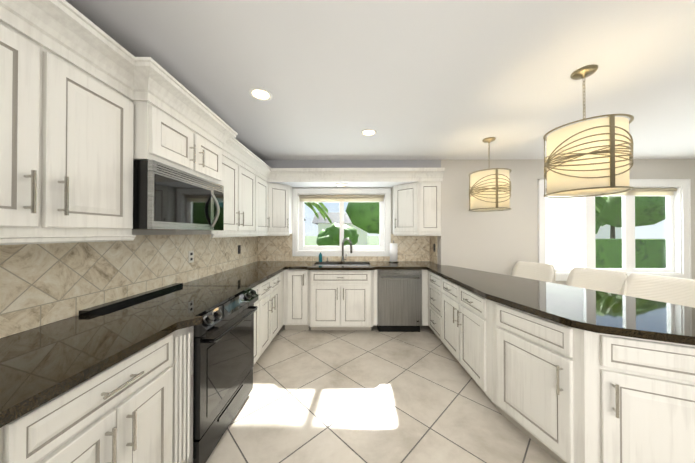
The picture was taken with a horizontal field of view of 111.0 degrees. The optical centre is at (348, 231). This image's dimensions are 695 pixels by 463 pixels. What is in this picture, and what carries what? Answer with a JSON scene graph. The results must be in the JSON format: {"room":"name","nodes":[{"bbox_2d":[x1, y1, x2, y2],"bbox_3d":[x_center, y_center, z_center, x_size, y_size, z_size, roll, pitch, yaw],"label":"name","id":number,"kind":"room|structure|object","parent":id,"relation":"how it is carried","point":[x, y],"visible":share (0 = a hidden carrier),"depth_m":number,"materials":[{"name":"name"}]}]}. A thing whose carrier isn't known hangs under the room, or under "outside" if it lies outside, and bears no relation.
{"room":"kitchen","nodes":[
{"label":"kitchen","id":0,"kind":"room"},
{"bbox_2d":[77,230,195,315],"bbox_3d":[-1.619,0.164,0.353,0.150,2.440,7.470,0,0,1],"label":"wall","id":1,"kind":"structure","parent":0,"point":[153,232],"depth_m":1.89,"materials":[{"name":"grey paint"}]},
{"bbox_2d":[0,20,135,239],"bbox_3d":[-1.367,-0.447,0.939,0.338,0.930,0.800,0,0,1],"label":"upper cabinet","id":2,"kind":"object","parent":1,"relation":"attached to","point":[90,111],"depth_m":0.99,"materials":[{"name":"white paint"}]},
{"bbox_2d":[0,234,259,337],"bbox_3d":[-1.521,0.251,2.001,0.011,0.447,3.869,0,0,1],"label":"tile backsplash","id":3,"kind":"structure","parent":1,"relation":"attached to","point":[43,284],"depth_m":1.43,"materials":[{"name":"tile"}]},
{"bbox_2d":[188,250,193,262],"bbox_3d":[-1.508,0.240,2.286,0.006,0.115,0.070,0,0,1],"label":"electrical outlet plate","id":4,"kind":"object","parent":3,"relation":"attached to","point":[191,256],"depth_m":2.29,"materials":[{"name":"white plastic"}]},
{"bbox_2d":[136,104,223,185],"bbox_3d":[-1.319,-0.657,1.723,0.418,0.500,0.755,0,0,1],"label":"upper cabinet","id":5,"kind":"object","parent":1,"relation":"attached to","point":[160,137],"depth_m":1.53,"materials":[{"name":"white paint"}]},
{"bbox_2d":[132,160,223,229],"bbox_3d":[-1.283,-0.207,1.720,0.488,0.390,0.749,0,0,1],"label":"over-the-range microwave","id":6,"kind":"object","parent":5,"relation":"attached to","point":[166,197],"visible":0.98,"depth_m":1.50,"materials":[{"name":"silver metal"}]},
{"bbox_2d":[175,156,255,235],"bbox_3d":[-1.351,-0.436,2.556,0.338,0.930,0.913,0,0,1],"label":"upper cabinet","id":7,"kind":"object","parent":1,"relation":"attached to","point":[239,184],"depth_m":2.53,"materials":[{"name":"white paint"}]},
{"bbox_2d":[256,176,267,235],"bbox_3d":[-1.344,-0.431,3.241,0.338,0.930,0.457,0,0,1],"label":"upper cabinet","id":8,"kind":"object","parent":1,"relation":"attached to","point":[261,185],"depth_m":3.22,"materials":[{"name":"white paint"}]},
{"bbox_2d":[268,184,291,231],"bbox_3d":[-1.055,-0.349,3.590,0.254,0.700,0.254,0,0,1],"label":"upper cabinet","id":9,"kind":"object","parent":1,"relation":"attached to","point":[279,195],"depth_m":3.59,"materials":[{"name":"white paint"}]},
{"bbox_2d":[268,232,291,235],"bbox_3d":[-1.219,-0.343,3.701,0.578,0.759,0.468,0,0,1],"label":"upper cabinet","id":10,"kind":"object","parent":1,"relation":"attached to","point":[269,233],"depth_m":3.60,"materials":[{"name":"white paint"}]},
{"bbox_2d":[392,185,395,231],"bbox_3d":[0.853,-0.349,3.591,0.294,0.700,0.295,0,0,1],"label":"upper cabinet","id":11,"kind":"object","parent":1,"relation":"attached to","point":[394,187],"depth_m":3.75,"materials":[{"name":"white paint"}]},
{"bbox_2d":[283,188,391,278],"bbox_3d":[-0.087,0.344,3.996,2.840,2.130,0.150,0,0,1],"label":"wall","id":12,"kind":"structure","parent":0,"point":[341,251],"depth_m":3.92,"materials":[{"name":"grey paint"}]},
{"bbox_2d":[292,188,390,255],"bbox_3d":[-0.122,-0.149,3.976,1.606,1.111,0.158,0,0,1],"label":"kitchen window","id":13,"kind":"structure","parent":12,"relation":"in","point":[381,197],"depth_m":3.96,"materials":[{"name":"white paint"}]},
{"bbox_2d":[260,234,427,260],"bbox_3d":[-0.073,0.264,3.916,2.808,0.447,0.010,0,0,1],"label":"tile backsplash","id":14,"kind":"structure","parent":12,"relation":"attached to","point":[272,248],"depth_m":3.91,"materials":[{"name":"tile"}]},
{"bbox_2d":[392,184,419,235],"bbox_3d":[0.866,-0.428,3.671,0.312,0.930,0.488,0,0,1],"label":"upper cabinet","id":15,"kind":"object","parent":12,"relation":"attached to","point":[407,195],"depth_m":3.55,"materials":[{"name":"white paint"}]},
{"bbox_2d":[420,184,440,235],"bbox_3d":[1.175,-0.429,3.668,0.306,0.930,0.488,0,0,1],"label":"upper cabinet","id":16,"kind":"object","parent":12,"relation":"attached to","point":[430,194],"depth_m":3.42,"materials":[{"name":"white paint"}]},
{"bbox_2d":[262,160,440,187],"bbox_3d":[-0.164,-0.938,3.771,2.990,0.430,0.620,0,0,1],"label":"bump-out","id":17,"kind":"object","parent":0,"point":[354,163],"visible":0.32,"depth_m":3.46,"materials":[{"name":"white paint"}]},
{"bbox_2d":[335,183,347,185],"bbox_3d":[-0.110,-0.717,3.689,0.200,0.009,0.200,0,0,1],"label":"recessed light","id":18,"kind":"object","parent":17,"relation":"attached to","point":[341,184],"visible":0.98,"depth_m":3.65,"materials":[{"name":"white paint"}]},
{"bbox_2d":[66,0,694,159],"bbox_3d":[2.013,-1.117,0.089,7.420,0.120,7.000,0,0,1],"label":"ceiling","id":19,"kind":"structure","parent":0,"point":[433,79],"depth_m":1.54,"materials":[{"name":"white paint"}]},
{"bbox_2d":[249,87,272,100],"bbox_3d":[-0.669,-1.040,1.816,0.170,0.009,0.170,0,0,1],"label":"recessed light","id":20,"kind":"object","parent":19,"relation":"in","point":[260,94],"visible":1,"depth_m":1.81,"materials":[{"name":"white paint"}]},
{"bbox_2d":[361,129,376,135],"bbox_3d":[0.208,-1.035,2.507,0.170,0.009,0.170,0,0,1],"label":"recessed light","id":21,"kind":"object","parent":19,"relation":"in","point":[368,132],"visible":1,"depth_m":2.50,"materials":[{"name":"white paint"}]},
{"bbox_2d":[468,137,511,211],"bbox_3d":[1.580,-0.640,2.691,0.418,0.800,0.418,0,0,1],"label":"pendant light","id":22,"kind":"object","parent":19,"relation":"hanging from","point":[489,190],"visible":1,"depth_m":2.54,"materials":[{"name":"beige fabric"}]},
{"bbox_2d":[543,65,634,197],"bbox_3d":[1.538,-0.647,1.561,0.418,0.800,0.418,0,0,1],"label":"pendant light","id":23,"kind":"object","parent":19,"relation":"hanging from","point":[589,158],"visible":1,"depth_m":1.42,"materials":[{"name":"beige fabric"}]},
{"bbox_2d":[206,325,558,462],"bbox_3d":[2.016,1.434,0.307,7.420,0.100,7.470,0,0,1],"label":"floor","id":24,"kind":"structure","parent":0,"point":[373,395],"depth_m":1.87,"materials":[{"name":"tile"}]},
{"bbox_2d":[0,326,193,462],"bbox_3d":[-1.202,0.949,0.985,0.668,0.880,0.694,0,0,1],"label":"base cabinet","id":25,"kind":"object","parent":24,"relation":"on","point":[136,407],"depth_m":0.97,"materials":[{"name":"white paint"}]},
{"bbox_2d":[79,283,257,462],"bbox_3d":[-1.140,0.921,1.711,0.751,0.945,0.749,0,0,1],"label":"range","id":26,"kind":"object","parent":24,"relation":"on","point":[223,351],"visible":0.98,"depth_m":1.55,"materials":[{"name":"black metal"}]},
{"bbox_2d":[252,284,259,363],"bbox_3d":[-1.214,0.958,2.259,0.618,0.880,0.330,0,0,1],"label":"base cabinet","id":27,"kind":"object","parent":24,"relation":"on","point":[257,288],"depth_m":2.36,"materials":[{"name":"white paint"}]},
{"bbox_2d":[260,273,279,355],"bbox_3d":[-1.209,0.961,2.748,0.618,0.880,0.648,0,0,1],"label":"base cabinet","id":28,"kind":"object","parent":24,"relation":"on","point":[270,288],"depth_m":2.70,"materials":[{"name":"white paint"}]},
{"bbox_2d":[280,271,282,328],"bbox_3d":[-1.204,0.964,3.204,0.618,0.880,0.265,0,0,1],"label":"base cabinet","id":29,"kind":"object","parent":24,"relation":"on","point":[281,273],"depth_m":3.24,"materials":[{"name":"white paint"}]},
{"bbox_2d":[283,264,318,329],"bbox_3d":[-0.716,0.966,3.592,0.390,0.880,0.658,0,0,1],"label":"base cabinet","id":30,"kind":"object","parent":24,"relation":"on","point":[300,286],"depth_m":3.31,"materials":[{"name":"white paint"}]},
{"bbox_2d":[377,270,421,331],"bbox_3d":[0.709,0.969,3.557,0.600,0.874,0.624,0,0,1],"label":"stainless steel dishwasher","id":31,"kind":"object","parent":24,"relation":"on","point":[399,300],"visible":0.9,"depth_m":3.30,"materials":[{"name":"silver metal"}]},
{"bbox_2d":[422,270,428,325],"bbox_3d":[1.218,0.967,3.668,0.220,0.880,0.467,0,0,1],"label":"base cabinet","id":32,"kind":"object","parent":24,"relation":"on","point":[425,311],"depth_m":3.32,"materials":[{"name":"white paint"}]},
{"bbox_2d":[428,271,439,338],"bbox_3d":[1.384,0.963,3.045,0.600,0.880,0.530,0,0,1],"label":"base cabinet","id":33,"kind":"object","parent":24,"relation":"on","point":[433,279],"depth_m":3.03,"materials":[{"name":"white paint"}]},
{"bbox_2d":[440,277,491,401],"bbox_3d":[1.376,0.958,2.296,0.600,0.880,0.970,0,0,1],"label":"base cabinet","id":34,"kind":"object","parent":24,"relation":"on","point":[465,316],"depth_m":2.15,"materials":[{"name":"white paint"}]},
{"bbox_2d":[511,261,555,282],"bbox_3d":[2.165,0.902,2.971,0.595,1.001,0.488,0,0,-22],"label":"stool","id":35,"kind":"object","parent":24,"relation":"on","point":[537,271],"visible":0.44,"depth_m":3.03,"materials":[{"name":"beige fabric"}]},
{"bbox_2d":[492,301,583,462],"bbox_3d":[1.441,0.953,1.604,0.715,0.880,0.711,0,0,1],"label":"base cabinet","id":36,"kind":"object","parent":24,"relation":"on","point":[559,392],"depth_m":1.45,"materials":[{"name":"white paint"}]},
{"bbox_2d":[566,267,627,295],"bbox_3d":[2.401,0.898,2.425,0.595,1.001,0.488,0,0,-19],"label":"stool","id":37,"kind":"object","parent":24,"relation":"on","point":[608,281],"visible":0.29,"depth_m":2.49,"materials":[{"name":"beige fabric"}]},
{"bbox_2d":[584,330,694,462],"bbox_3d":[1.670,0.951,1.300,0.868,0.880,0.717,0,0,1],"label":"base cabinet","id":38,"kind":"object","parent":24,"relation":"on","point":[639,394],"depth_m":1.16,"materials":[{"name":"white paint"}]},
{"bbox_2d":[0,261,694,427],"bbox_3d":[0.397,0.495,1.980,3.847,0.039,3.869,0,0,1],"label":"countertop","id":39,"kind":"structure","parent":38,"relation":"on","point":[41,365],"depth_m":1.22,"materials":[{"name":"black stone"}]},
{"bbox_2d":[316,265,368,265],"bbox_3d":[-0.101,0.628,3.595,0.836,0.200,0.426,0,0,1],"label":"double-bowl sink","id":40,"kind":"object","parent":39,"relation":"in","point":[342,265],"visible":0.17,"depth_m":3.79,"materials":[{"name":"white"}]},
{"bbox_2d":[341,238,351,261],"bbox_3d":[-0.036,0.294,3.796,0.185,0.385,0.200,0,0,1],"label":"gooseneck faucet","id":41,"kind":"object","parent":39,"relation":"on","point":[342,258],"visible":1,"depth_m":3.84,"materials":[{"name":"silver metal"}]},
{"bbox_2d":[389,241,397,262],"bbox_3d":[0.711,0.316,3.803,0.150,0.342,0.150,0,0,1],"label":"paper towel holder","id":42,"kind":"object","parent":39,"relation":"on","point":[393,252],"visible":0.98,"depth_m":3.75,"materials":[{"name":"white paper"}]},
{"bbox_2d":[620,273,694,307],"bbox_3d":[2.528,0.896,2.019,0.595,1.001,0.488,0,0,-15],"label":"stool","id":43,"kind":"object","parent":24,"relation":"on","point":[673,290],"visible":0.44,"depth_m":2.08,"materials":[{"name":"beige fabric"}]},
{"bbox_2d":[437,159,694,284],"bbox_3d":[3.543,0.185,3.490,4.430,2.440,0.150,0,0,1],"label":"wall","id":44,"kind":"structure","parent":0,"point":[500,242],"depth_m":3.43,"materials":[{"name":"grey paint"}]},
{"bbox_2d":[0,0,444,183],"bbox_3d":[0.061,-0.819,1.792,2.540,0.175,3.330,0,0,1],"label":"crown molding","id":45,"kind":"structure","parent":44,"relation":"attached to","point":[59,26],"depth_m":1.31,"materials":[{"name":"white paint"}]},
{"bbox_2d":[428,236,436,263],"bbox_3d":[1.325,0.262,3.733,0.011,0.447,0.289,0,0,1],"label":"tile backsplash","id":46,"kind":"structure","parent":44,"relation":"attached to","point":[432,255],"depth_m":3.77,"materials":[{"name":"tile"}]},
{"bbox_2d":[538,179,691,280],"bbox_3d":[3.773,-0.020,3.465,2.126,1.446,0.158,0,0,1],"label":"dining room window","id":47,"kind":"structure","parent":44,"relation":"in","point":[676,193],"depth_m":3.47,"materials":[{"name":"white paint"}]},
{"label":"outside","id":48,"kind":"structure","parent":0,"visible":0},
{"bbox_2d":[304,196,665,267],"bbox_3d":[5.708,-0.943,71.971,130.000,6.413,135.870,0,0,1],"label":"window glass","id":49,"kind":"object","parent":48,"point":[557,238],"depth_m":7.48,"materials":[{"name":"clear glass"}]}
]}

